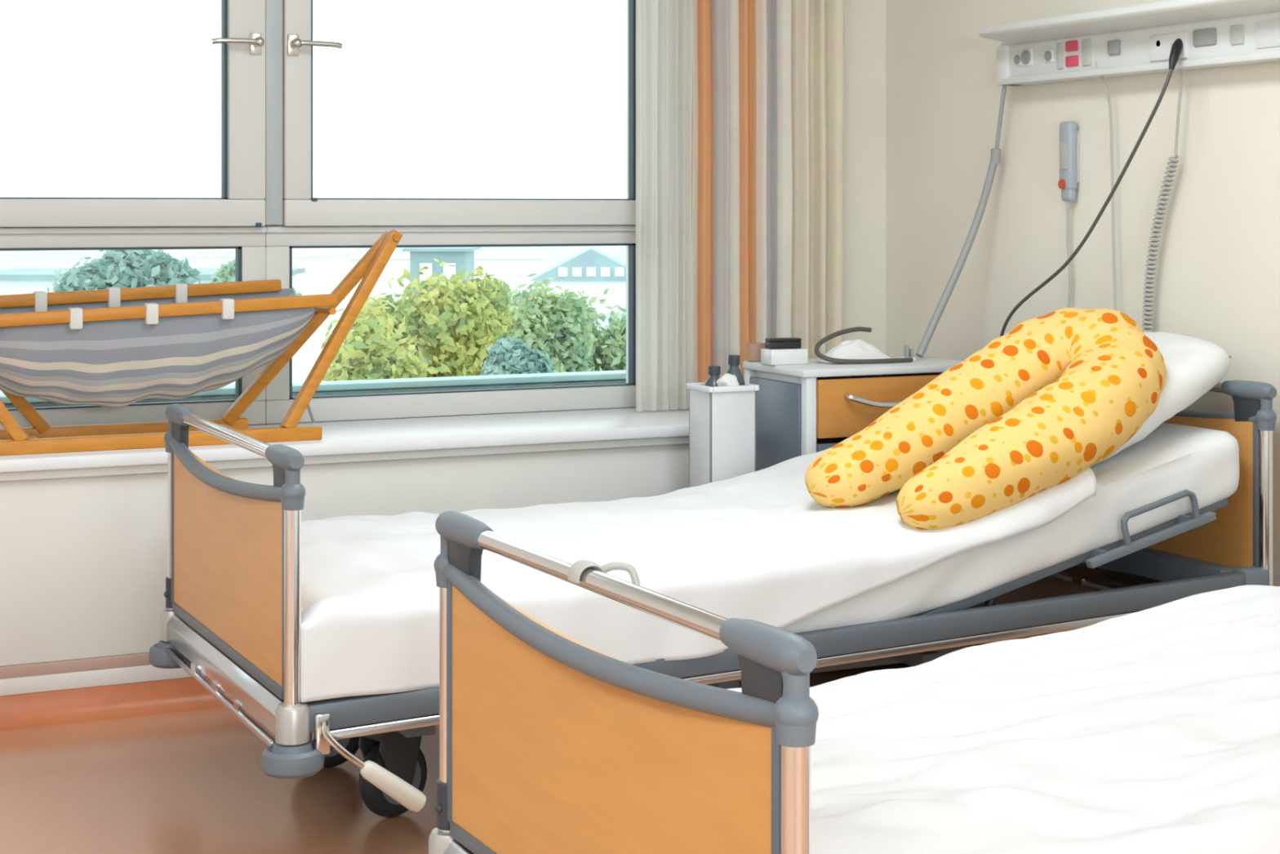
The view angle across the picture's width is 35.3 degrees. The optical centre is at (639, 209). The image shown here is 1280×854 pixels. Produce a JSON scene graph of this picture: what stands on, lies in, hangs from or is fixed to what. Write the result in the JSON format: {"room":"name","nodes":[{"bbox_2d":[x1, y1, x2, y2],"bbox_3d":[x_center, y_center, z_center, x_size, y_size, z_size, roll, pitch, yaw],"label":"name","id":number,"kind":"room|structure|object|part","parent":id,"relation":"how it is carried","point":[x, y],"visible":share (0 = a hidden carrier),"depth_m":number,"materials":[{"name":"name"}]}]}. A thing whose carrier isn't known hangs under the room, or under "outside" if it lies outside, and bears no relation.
{"room":"hospital room","nodes":[
{"label":"hospital room","id":0,"kind":"room"},
{"bbox_2d":[0,443,688,666],"bbox_3d":[-1.782,-0.062,4.952,5.780,2.550,0.620,0,0,-25],"label":"wall","id":1,"kind":"structure","parent":0,"point":[83,560],"depth_m":4.88,"materials":[{"name":"paint"}]},
{"bbox_2d":[0,652,151,679],"bbox_3d":[-1.655,1.090,4.682,5.780,0.028,0.036,0,0,-25],"label":"trim","id":2,"kind":"structure","parent":1,"relation":"attached to","point":[140,659],"depth_m":4.81,"materials":[{"name":"beige"}]},
{"bbox_2d":[0,664,206,696],"bbox_3d":[-1.654,1.123,4.680,5.780,0.039,0.042,0,0,-25],"label":"baseboard","id":3,"kind":"structure","parent":1,"relation":"attached to","point":[140,673],"depth_m":4.81,"materials":[{"name":"white"}]},
{"bbox_2d":[0,675,234,731],"bbox_3d":[-1.641,1.178,4.653,5.780,0.070,0.080,0,0,-25],"label":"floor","id":4,"kind":"structure","parent":1,"relation":"attached to","point":[68,706],"depth_m":4.82,"materials":[{"name":"brown laminate"}]},
{"bbox_2d":[0,0,266,428],"bbox_3d":[-1.597,-0.311,5.198,1.284,1.791,0.161,0,0,-25],"label":"window","id":5,"kind":"structure","parent":1,"relation":"in","point":[236,220],"depth_m":5.39,"materials":[{"name":"white paint"}]},
{"bbox_3d":[-1.562,-0.571,5.232,1.175,1.232,0.089,0,0,-25],"label":"sash","id":6,"kind":"part","parent":5,"relation":"part of","materials":[{"name":"white glass"}]},
{"bbox_3d":[-1.614,-0.311,5.236,1.284,1.791,0.079,0,0,-25],"label":"frame","id":7,"kind":"part","parent":5,"relation":"part of","materials":[{"name":"white paint"}]},
{"bbox_3d":[-1.077,-0.447,5.383,0.143,0.060,0.054,0,0,-25],"label":"handle","id":8,"kind":"part","parent":5,"relation":"part of","materials":[{"name":"silver metal"}]},
{"bbox_2d":[0,369,633,425],"bbox_3d":[-1.726,0.662,5.564,7.600,0.302,0.120,0,0,-25],"label":"window sill","id":9,"kind":"structure","parent":1,"relation":"attached to","point":[600,377],"depth_m":6.04,"materials":[{"name":"teal metal"}]},
{"bbox_2d":[0,407,688,472],"bbox_3d":[-1.739,0.600,4.862,5.780,0.032,0.491,0,0,-25],"label":"windowsill","id":10,"kind":"structure","parent":1,"relation":"attached to","point":[405,434],"depth_m":5.28,"materials":[{"name":"white"}]},
{"bbox_2d":[0,229,402,455],"bbox_3d":[-1.242,0.318,5.073,1.321,0.532,0.306,0,0,-25],"label":"hammock","id":11,"kind":"object","parent":10,"relation":"on","point":[109,347],"visible":0.98,"depth_m":5.04,"materials":[{"name":"orange wood"}]},
{"bbox_3d":[-1.649,0.308,4.798,0.370,0.513,0.042,0,0,-7],"label":"leg","id":12,"kind":"part","parent":11,"relation":"part of","materials":[{"name":"orange wood"}]},
{"bbox_3d":[-1.668,0.311,4.949,0.454,0.509,0.042,0,0,-42],"label":"leg","id":13,"kind":"part","parent":11,"relation":"part of","materials":[{"name":"orange wood"}]},
{"bbox_3d":[-0.874,0.311,5.322,0.454,0.509,0.042,0,0,-9],"label":"leg","id":14,"kind":"part","parent":11,"relation":"part of","materials":[{"name":"orange wood"}]},
{"bbox_3d":[-0.860,0.518,5.230,0.032,0.073,0.008,0,0,-25],"label":"brace cord","id":15,"kind":"part","parent":11,"relation":"part of","materials":[{"name":"fabric"}]},
{"bbox_3d":[-0.770,0.308,5.210,0.370,0.513,0.042,0,0,-43],"label":"leg","id":16,"kind":"part","parent":11,"relation":"part of","materials":[{"name":"orange wood"}]},
{"bbox_2d":[0,435,688,481],"bbox_3d":[-1.646,0.627,4.663,5.780,0.022,0.018,0,0,-25],"label":"trim","id":17,"kind":"structure","parent":1,"relation":"attached to","point":[150,468],"depth_m":5.11,"materials":[{"name":"paint"}]},
{"bbox_2d":[264,0,635,424],"bbox_3d":[-0.477,-0.311,5.724,1.203,1.791,0.161,0,0,-25],"label":"window","id":18,"kind":"structure","parent":1,"relation":"in","point":[308,221],"depth_m":5.62,"materials":[{"name":"white paint"}]},
{"bbox_3d":[-0.883,-0.447,5.474,0.143,0.060,0.054,0,0,-25],"label":"handle","id":19,"kind":"part","parent":18,"relation":"part of","materials":[{"name":"silver metal"}]},
{"bbox_3d":[-0.492,-0.311,5.762,1.196,1.791,0.079,0,0,-25],"label":"frame","id":20,"kind":"part","parent":18,"relation":"part of","materials":[{"name":"white paint"}]},
{"bbox_3d":[-0.467,-0.571,5.746,1.140,1.232,0.089,0,0,-25],"label":"sash","id":21,"kind":"part","parent":18,"relation":"part of","materials":[{"name":"white paint"}]},
{"bbox_2d":[0,662,912,853],"bbox_3d":[-0.115,1.288,1.399,6.180,0.150,7.430,0,0,-25],"label":"floor","id":22,"kind":"structure","parent":0,"point":[188,782],"depth_m":4.18,"materials":[{"name":"brown laminate"}]},
{"bbox_2d":[428,511,818,853],"bbox_3d":[0.968,0.806,2.999,2.415,0.814,1.075,0,0,-27],"label":"hospital bed","id":23,"kind":"object","parent":22,"relation":"on","point":[551,742],"visible":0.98,"depth_m":2.43,"materials":[{"name":"orange wood"}]},
{"bbox_3d":[-0.275,0.718,2.908,0.031,0.366,0.031,0,0,-27],"label":"corner post","id":24,"kind":"part","parent":23,"relation":"part of","materials":[{"name":"silver metal"}]},
{"bbox_3d":[-0.058,0.457,2.480,0.026,0.026,0.760,0,0,-27],"label":"grip rail","id":25,"kind":"part","parent":23,"relation":"part of","materials":[{"name":"silver metal"}]},
{"bbox_2d":[567,560,639,586],"bbox_3d":[-0.046,0.455,2.505,0.087,0.038,0.040,0,0,-18],"label":"hook","id":26,"kind":"object","parent":23,"relation":"attached to","point":[575,571],"visible":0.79,"depth_m":2.50,"materials":[{"name":"grey plastic"}]},
{"bbox_3d":[-0.029,0.456,2.510,0.059,0.035,0.013,0,0,15],"label":"hook arm","id":27,"kind":"part","parent":26,"relation":"part of","materials":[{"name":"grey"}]},
{"bbox_3d":[-0.058,0.699,2.480,0.018,0.353,0.900,0,0,-27],"label":"foot panel","id":28,"kind":"part","parent":23,"relation":"part of","materials":[{"name":"brown wood"}]},
{"bbox_3d":[-0.067,0.526,2.475,0.068,0.068,1.007,0,0,-27],"label":"curved rail","id":29,"kind":"part","parent":23,"relation":"part of","materials":[{"name":"grey plastic"}]},
{"bbox_3d":[0.159,0.718,2.052,0.031,0.366,0.031,0,0,-27],"label":"corner post","id":30,"kind":"part","parent":23,"relation":"part of","materials":[{"name":"silver metal"}]},
{"bbox_3d":[0.954,0.839,2.992,2.223,0.108,0.930,0,0,-27],"label":"mattress","id":31,"kind":"object","parent":23,"relation":"on","visible":0},
{"bbox_2d":[727,584,1279,853],"bbox_3d":[0.917,0.826,2.973,2.162,0.355,1.058,0,0,-27],"label":"sheet","id":32,"kind":"object","parent":31,"relation":"on","point":[1156,730],"visible":0.75,"depth_m":2.65,"materials":[{"name":"white fabric"}]},
{"bbox_2d":[148,380,1276,817],"bbox_3d":[0.200,0.806,4.580,2.415,0.814,1.075,0,0,-26],"label":"hospital bed","id":33,"kind":"object","parent":22,"relation":"on","point":[232,615],"visible":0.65,"depth_m":4.20,"materials":[{"name":"brown wood"}]},
{"bbox_3d":[-1.044,0.718,4.517,0.031,0.366,0.031,0,0,-26],"label":"corner post","id":34,"kind":"part","parent":33,"relation":"part of","materials":[{"name":"silver metal"}]},
{"bbox_3d":[-0.837,0.457,4.084,0.026,0.026,0.760,0,0,-26],"label":"grip rail","id":35,"kind":"part","parent":33,"relation":"part of","materials":[{"name":"silver metal"}]},
{"bbox_3d":[-0.837,0.699,4.084,0.018,0.353,0.900,0,0,-26],"label":"foot panel","id":36,"kind":"part","parent":33,"relation":"part of","materials":[{"name":"brown wood"}]},
{"bbox_3d":[-0.847,0.526,4.079,0.068,0.068,1.007,0,0,-26],"label":"curved rail","id":37,"kind":"part","parent":33,"relation":"part of","materials":[{"name":"grey plastic"}]},
{"bbox_3d":[-0.630,0.718,3.651,0.031,0.366,0.031,0,0,-26],"label":"corner post","id":38,"kind":"part","parent":33,"relation":"part of","materials":[{"name":"silver metal"}]},
{"bbox_3d":[-0.543,0.970,3.662,0.102,0.113,0.029,0,0,-11],"label":"brake lever","id":39,"kind":"part","parent":33,"relation":"part of","materials":[{"name":"silver metal"}]},
{"bbox_3d":[0.410,0.926,4.153,2.230,0.089,0.024,0,0,-26],"label":"rail trim","id":40,"kind":"part","parent":33,"relation":"part of","materials":[{"name":"silver metal"}]},
{"bbox_2d":[301,422,1239,633],"bbox_3d":[0.183,0.701,4.572,2.227,0.378,0.940,0,0,-26],"label":"mattress","id":41,"kind":"object","parent":33,"relation":"on","point":[1172,459],"visible":0.16,"depth_m":4.45,"materials":[{"name":"white fabric"}]},
{"bbox_2d":[300,447,1097,702],"bbox_3d":[-0.008,0.729,4.475,1.820,0.327,0.995,0,0,-26],"label":"sheet","id":42,"kind":"object","parent":41,"relation":"on","point":[757,545],"visible":0.66,"depth_m":4.11,"materials":[{"name":"white fabric"}]},
{"bbox_2d":[804,307,1166,529],"bbox_3d":[0.821,0.465,4.604,0.846,0.462,0.530,0,0,-25],"label":"pillow","id":43,"kind":"object","parent":42,"relation":"on","point":[1051,397],"visible":1,"depth_m":4.54,"materials":[{"name":"yellow fabric"}]},
{"bbox_2d":[1098,331,1231,462],"bbox_3d":[1.061,0.455,4.933,0.516,0.310,0.680,0,0,-25],"label":"pillow","id":44,"kind":"object","parent":41,"relation":"on","point":[1194,366],"visible":0.16,"depth_m":4.69,"materials":[{"name":"white fabric"}]},
{"bbox_3d":[0.750,0.946,4.844,0.800,0.010,0.780,0,0,-26],"label":"panel","id":45,"kind":"part","parent":33,"relation":"part of","materials":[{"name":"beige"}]},
{"bbox_3d":[0.758,0.780,4.847,0.907,0.242,0.890,0,0,-26],"label":"backrest frame","id":46,"kind":"part","parent":33,"relation":"part of","materials":[{"name":"grey paint"}]},
{"bbox_3d":[1.237,0.681,5.077,0.018,0.388,0.900,0,0,-26],"label":"head panel","id":47,"kind":"part","parent":33,"relation":"part of","materials":[{"name":"brown wood"}]},
{"bbox_3d":[1.237,0.421,5.077,0.026,0.026,0.760,0,0,-26],"label":"grip rail","id":48,"kind":"part","parent":33,"relation":"part of","materials":[{"name":"silver metal"}]},
{"bbox_3d":[1.247,0.491,5.081,0.068,0.068,1.007,0,0,-26],"label":"curved rail","id":49,"kind":"part","parent":33,"relation":"part of","materials":[{"name":"grey plastic"}]},
{"bbox_3d":[1.445,0.701,4.644,0.031,0.401,0.031,0,0,-26],"label":"corner post","id":50,"kind":"part","parent":33,"relation":"part of","materials":[{"name":"silver metal"}]},
{"bbox_2d":[686,382,759,487],"bbox_3d":[0.215,0.834,5.254,0.146,0.758,0.136,0,0,-25],"label":"waste bin","id":51,"kind":"object","parent":22,"relation":"on","point":[722,419],"visible":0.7,"depth_m":5.20,"materials":[{"name":"grey plastic"}]},
{"bbox_2d":[703,365,720,386],"bbox_3d":[0.191,0.494,5.231,0.064,0.177,0.064,2,-1,-25],"label":"drink bottle","id":52,"kind":"object","parent":51,"relation":"in","point":[713,371],"visible":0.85,"depth_m":5.22,"materials":[{"name":"grey plastic"}]},
{"bbox_2d":[715,373,739,386],"bbox_3d":[0.227,0.453,5.224,0.064,0.058,0.052,0,0,-25],"label":"crumpled bag","id":53,"kind":"object","parent":51,"relation":"in","point":[726,380],"visible":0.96,"depth_m":5.21,"materials":[{"name":"white plastic"}]},
{"bbox_2d":[725,355,745,385],"bbox_3d":[0.245,0.482,5.273,0.062,0.202,0.062,1,-1,-25],"label":"drink bottle","id":54,"kind":"object","parent":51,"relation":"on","point":[733,360],"visible":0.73,"depth_m":5.26,"materials":[{"name":"grey plastic"}]},
{"bbox_2d":[742,355,962,471],"bbox_3d":[0.614,0.815,5.491,0.560,0.797,0.378,0,0,-25],"label":"base cabinet","id":55,"kind":"object","parent":22,"relation":"on","point":[813,406],"visible":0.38,"depth_m":5.33,"materials":[{"name":"white wood"}]},
{"bbox_2d":[746,342,764,361],"bbox_3d":[0.327,0.391,5.519,0.069,0.050,0.052,0,0,4],"label":"mug","id":56,"kind":"object","parent":55,"relation":"on","point":[753,349],"visible":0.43,"depth_m":5.50,"materials":[{"name":"ceramic"}]},
{"bbox_3d":[0.360,0.790,5.412,0.016,0.665,0.298,0,0,-25],"label":"panel","id":57,"kind":"part","parent":55,"relation":"part of","materials":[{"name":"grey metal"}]},
{"bbox_2d":[760,347,808,365],"bbox_3d":[0.389,0.395,5.423,0.110,0.042,0.070,0,0,-22],"label":"tissue box","id":58,"kind":"object","parent":55,"relation":"on","point":[784,356],"visible":0.92,"depth_m":5.39,"materials":[{"name":"white"}]},
{"bbox_2d":[764,337,801,349],"bbox_3d":[0.386,0.360,5.422,0.092,0.028,0.040,0,0,-22],"label":"case","id":59,"kind":"object","parent":58,"relation":"on","point":[788,342],"visible":1,"depth_m":5.41,"materials":[{"name":"black plastic"}]},
{"bbox_3d":[0.677,0.863,5.365,0.473,0.500,0.020,0,0,-25],"label":"door","id":60,"kind":"part","parent":55,"relation":"part of","materials":[{"name":"grey paint"}]},
{"bbox_2d":[814,338,890,363],"bbox_3d":[0.588,0.384,5.506,0.200,0.060,0.100,0,0,-31],"label":"folded cloth","id":61,"kind":"object","parent":55,"relation":"on","point":[858,348],"visible":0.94,"depth_m":5.47,"materials":[{"name":"white fabric"}]},
{"bbox_2d":[814,326,913,364],"bbox_3d":[0.598,0.370,5.486,0.270,0.093,0.138,0,0,-25],"label":"lamp cord","id":62,"kind":"object","parent":55,"relation":"on","point":[836,334],"visible":1,"depth_m":5.45,"materials":[{"name":"grey plastic"}]},
{"bbox_3d":[0.656,0.502,5.324,0.254,0.041,0.038,0,0,-25],"label":"handle","id":63,"kind":"part","parent":55,"relation":"part of","materials":[{"name":"silver metal"}]},
{"bbox_3d":[0.677,0.521,5.365,0.473,0.153,0.024,0,0,-25],"label":"drawer","id":64,"kind":"part","parent":55,"relation":"part of","materials":[{"name":"brown wood"}]},
{"bbox_2d":[897,344,915,361],"bbox_3d":[0.731,0.394,5.518,0.044,0.045,0.028,0,0,-25],"label":"clip","id":65,"kind":"object","parent":55,"relation":"on","point":[908,353],"visible":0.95,"depth_m":5.51,"materials":[{"name":"white plastic"}]},
{"bbox_2d":[842,0,885,354],"bbox_3d":[0.384,-0.362,6.222,0.780,1.950,0.160,0,0,-25],"label":"wall pier","id":66,"kind":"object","parent":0,"point":[864,295],"visible":0.11,"depth_m":6.28,"materials":[{"name":"beige paint"}]},
{"bbox_3d":[-0.763,-1.115,5.513,3.100,0.045,0.150,0,0,-25],"label":"rail","id":67,"kind":"object","parent":66,"relation":"attached to","visible":0},
{"bbox_2d":[635,0,692,411],"bbox_3d":[0.070,-0.254,5.818,0.182,1.666,0.033,0,0,-25],"label":"curtain","id":68,"kind":"object","parent":67,"relation":"hanging from","point":[664,28],"visible":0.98,"depth_m":5.82,"materials":[{"name":"white fabric"}]},
{"bbox_2d":[691,0,844,382],"bbox_3d":[0.363,-0.257,6.008,0.563,1.660,0.061,0,0,-25],"label":"curtain","id":69,"kind":"object","parent":67,"relation":"hanging from","point":[768,75],"visible":0.81,"depth_m":6.01,"materials":[{"name":"fabric"}]},
{"bbox_2d":[885,0,1279,589],"bbox_3d":[2.452,-0.062,2.967,0.200,2.550,8.090,0,0,-25],"label":"wall","id":70,"kind":"structure","parent":0,"point":[1217,275],"depth_m":5.50,"materials":[{"name":"beige paint"}]},
{"bbox_2d":[1057,121,1079,307],"bbox_3d":[1.158,0.095,5.439,0.044,0.666,0.052,0,0,-25],"label":"handset","id":71,"kind":"object","parent":70,"relation":"attached to","point":[1068,180],"visible":0.84,"depth_m":5.42,"materials":[{"name":"grey plastic"}]},
{"bbox_3d":[1.154,0.200,5.446,0.034,0.455,0.013,0,0,43],"label":"handset cord","id":72,"kind":"part","parent":71,"relation":"part of","materials":[{"name":"grey plastic"}]},
{"bbox_2d":[977,0,1279,85],"bbox_3d":[1.333,-0.429,4.902,0.184,0.160,1.644,0,0,-25],"label":"medical wall panel","id":73,"kind":"object","parent":70,"relation":"attached to","point":[1135,39],"visible":1,"depth_m":5.07,"materials":[{"name":"white plastic"}]},
{"bbox_2d":[915,84,1007,357],"bbox_3d":[0.895,0.020,5.662,0.268,0.787,0.094,0,0,-9],"label":"tube","id":74,"kind":"object","parent":73,"relation":"hanging from","point":[996,153],"visible":1,"depth_m":5.68,"materials":[{"name":"grey plastic"}]},
{"bbox_2d":[1013,53,1021,66],"bbox_3d":[1.047,-0.415,5.566,0.013,0.032,0.032,0,0,-25],"label":"socket","id":75,"kind":"object","parent":73,"relation":"attached to","point":[1017,57],"depth_m":5.56,"materials":[{"name":"grey plastic"}]},
{"bbox_2d":[1021,47,1033,66],"bbox_3d":[1.065,-0.419,5.531,0.009,0.050,0.050,0,0,-25],"label":"socket","id":76,"kind":"object","parent":73,"relation":"attached to","point":[1027,53],"depth_m":5.52,"materials":[{"name":"grey plastic"}]},
{"bbox_2d":[1044,48,1053,62],"bbox_3d":[1.106,-0.415,5.440,0.013,0.035,0.035,0,0,-25],"label":"socket","id":77,"kind":"object","parent":73,"relation":"attached to","point":[1048,53],"depth_m":5.43,"materials":[{"name":"grey plastic"}]},
{"bbox_2d":[1056,42,1063,69],"bbox_3d":[1.128,-0.412,5.397,0.010,0.070,0.025,0,0,-25],"label":"switch plate","id":78,"kind":"object","parent":73,"relation":"attached to","point":[1060,46],"depth_m":5.39,"materials":[{"name":"grey plastic"}]},
{"bbox_2d":[1065,40,1078,51],"bbox_3d":[1.149,-0.435,5.349,0.012,0.028,0.050,0,0,-25],"label":"socket","id":79,"kind":"object","parent":73,"relation":"attached to","point":[1070,45],"depth_m":5.34,"materials":[{"name":"red plastic"}]},
{"bbox_2d":[1065,55,1079,66],"bbox_3d":[1.149,-0.395,5.349,0.012,0.028,0.050,0,0,-25],"label":"socket","id":80,"kind":"object","parent":73,"relation":"attached to","point":[1070,60],"depth_m":5.34,"materials":[{"name":"red plastic"}]},
{"bbox_2d":[1081,38,1092,66],"bbox_3d":[1.176,-0.414,5.294,0.010,0.070,0.037,0,0,-25],"label":"switch plate","id":81,"kind":"object","parent":73,"relation":"attached to","point":[1086,43],"depth_m":5.29,"materials":[{"name":"grey plastic"}]},
{"bbox_2d":[1000,38,1182,336],"bbox_3d":[1.153,0.086,5.258,0.088,1.016,0.748,0,0,-25],"label":"power cable","id":82,"kind":"object","parent":73,"relation":"attached to","point":[1177,46],"visible":0.77,"depth_m":5.05,"materials":[{"name":"grey plastic"}]},
{"bbox_2d":[1094,61,1116,310],"bbox_3d":[1.220,0.062,5.255,0.060,0.901,0.031,0,0,33],"label":"cable","id":83,"kind":"object","parent":73,"relation":"hanging from","point":[1095,62],"visible":0.77,"depth_m":5.25,"materials":[{"name":"grey plastic"}]},
{"bbox_2d":[1107,40,1120,55],"bbox_3d":[1.223,-0.418,5.188,0.015,0.038,0.045,0,0,-25],"label":"outlet","id":84,"kind":"object","parent":73,"relation":"attached to","point":[1113,46],"depth_m":5.18,"materials":[{"name":"grey plastic"}]},
{"bbox_2d":[977,0,1279,44],"bbox_3d":[1.347,-0.484,4.871,0.184,0.050,1.575,0,0,-25],"label":"shelf","id":85,"kind":"object","parent":73,"relation":"attached to","point":[1170,16],"depth_m":5.02,"materials":[{"name":"white plastic"}]},
{"bbox_2d":[1142,69,1182,332],"bbox_3d":[1.317,-0.024,5.065,0.044,0.731,0.158,0,0,-16],"label":"coiled cable","id":86,"kind":"object","parent":73,"relation":"hanging from","point":[1172,165],"visible":0.91,"depth_m":5.09,"materials":[{"name":"grey plastic"}]},
{"bbox_3d":[1.313,-0.405,5.001,0.011,0.065,0.140,0,0,-25],"label":"socket plate","id":87,"kind":"part","parent":73,"relation":"part of","materials":[{"name":"white plastic"}]},
{"bbox_2d":[1192,27,1216,46],"bbox_3d":[1.369,-0.418,4.878,0.013,0.042,0.080,0,0,-25],"label":"outlet","id":88,"kind":"object","parent":73,"relation":"attached to","point":[1202,37],"depth_m":4.87,"materials":[{"name":"grey plastic"}]},
{"bbox_2d":[1230,23,1244,44],"bbox_3d":[1.418,-0.415,4.777,0.011,0.047,0.045,0,0,-25],"label":"switch plate","id":89,"kind":"object","parent":73,"relation":"attached to","point":[1237,30],"depth_m":4.77,"materials":[{"name":"grey plastic"}]},
{"bbox_3d":[1.543,-0.409,4.513,0.009,0.065,0.460,0,0,-25],"label":"plate","id":90,"kind":"part","parent":73,"relation":"part of","materials":[{"name":"white plastic"}]},
{"label":"outside","id":91,"kind":"structure","parent":0,"visible":0},
{"bbox_2d":[0,245,626,333],"bbox_3d":[-9.080,8.463,231.286,480.000,0.500,413.500,0,0,-25],"label":"ground","id":92,"kind":"structure","parent":91,"point":[9,260],"depth_m":370.46,"materials":[{"name":"white"}]},
{"bbox_2d":[47,249,202,292],"bbox_3d":[-14.503,4.505,57.346,4.195,7.415,4.338,0,0,31],"label":"bush","id":93,"kind":"object","parent":92,"relation":"on","point":[136,268],"visible":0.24,"depth_m":56.85,"materials":[{"name":"blue plant"}]},
{"bbox_2d":[0,267,305,393],"bbox_3d":[-19.669,5.313,79.138,11.700,5.800,8.700,0,0,-1],"label":"house","id":94,"kind":"structure","parent":92,"relation":"on","point":[21,280],"depth_m":75.08,"materials":[{"name":"white paint"}]},
{"bbox_2d":[209,259,302,296],"bbox_3d":[-12.718,4.802,67.046,2.929,6.821,3.194,0,0,18],"label":"bush","id":95,"kind":"object","parent":92,"relation":"on","point":[226,273],"visible":0.02,"depth_m":66.19,"materials":[{"name":"green plant"}]},
{"bbox_2d":[160,248,357,382],"bbox_3d":[-18.163,5.063,96.412,8.200,6.300,8.700,0,0,-1],"label":"house","id":96,"kind":"structure","parent":92,"relation":"on","point":[325,268],"depth_m":92.46,"materials":[{"name":"white paint"}]},
{"bbox_2d":[320,293,427,381],"bbox_3d":[-3.579,4.677,27.002,1.615,7.073,1.473,0,0,35],"label":"bush","id":97,"kind":"object","parent":92,"relation":"on","point":[354,360],"visible":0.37,"depth_m":26.79,"materials":[{"name":"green plant"}]},
{"bbox_2d":[356,257,515,377],"bbox_3d":[-3.107,4.487,31.737,2.415,7.451,2.624,0,0,32],"label":"bush","id":98,"kind":"object","parent":92,"relation":"on","point":[457,320],"visible":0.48,"depth_m":30.89,"materials":[{"name":"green plant"}]},
{"bbox_2d":[402,246,480,362],"bbox_3d":[-10.327,5.088,105.611,3.500,6.250,7.700,0,0,-1],"label":"house","id":99,"kind":"structure","parent":92,"relation":"on","point":[420,257],"depth_m":102.10,"materials":[{"name":"teal stone"}]},
{"bbox_2d":[350,254,550,301],"bbox_3d":[-18.186,6.213,184.765,19.700,4.000,8.700,0,0,-1],"label":"house","id":100,"kind":"structure","parent":92,"relation":"on","point":[513,269],"depth_m":180.81,"materials":[{"name":"white paint"}]},
{"bbox_2d":[480,335,554,375],"bbox_3d":[-1.667,4.947,27.349,1.132,6.531,1.362,0,0,-6],"label":"bush","id":101,"kind":"object","parent":92,"relation":"on","point":[506,357],"visible":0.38,"depth_m":26.91,"materials":[{"name":"blue plant"}]},
{"bbox_2d":[500,273,595,372],"bbox_3d":[-2.101,4.714,38.701,2.391,6.998,2.714,0,0,19],"label":"bush","id":102,"kind":"object","parent":92,"relation":"on","point":[558,328],"visible":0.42,"depth_m":38.53,"materials":[{"name":"green plant"}]},
{"bbox_2d":[529,247,626,313],"bbox_3d":[-3.947,5.663,163.790,9.700,5.100,9.780,0,0,-1],"label":"house","id":103,"kind":"structure","parent":92,"relation":"on","point":[590,270],"depth_m":159.02,"materials":[{"name":"white paint"}]},
{"bbox_2d":[562,288,626,371],"bbox_3d":[-1.123,5.025,47.231,3.486,6.376,3.173,0,0,-25],"label":"bush","id":104,"kind":"object","parent":92,"relation":"on","point":[608,352],"visible":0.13,"depth_m":46.61,"materials":[{"name":"green plant"}]},
{"bbox_2d":[604,306,626,334],"bbox_3d":[0.280,5.377,57.349,3.399,5.672,3.155,0,0,-12],"label":"bush","id":105,"kind":"object","parent":92,"relation":"on","point":[606,326],"visible":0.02,"depth_m":56.58,"materials":[{"name":"green plant"}]}
]}

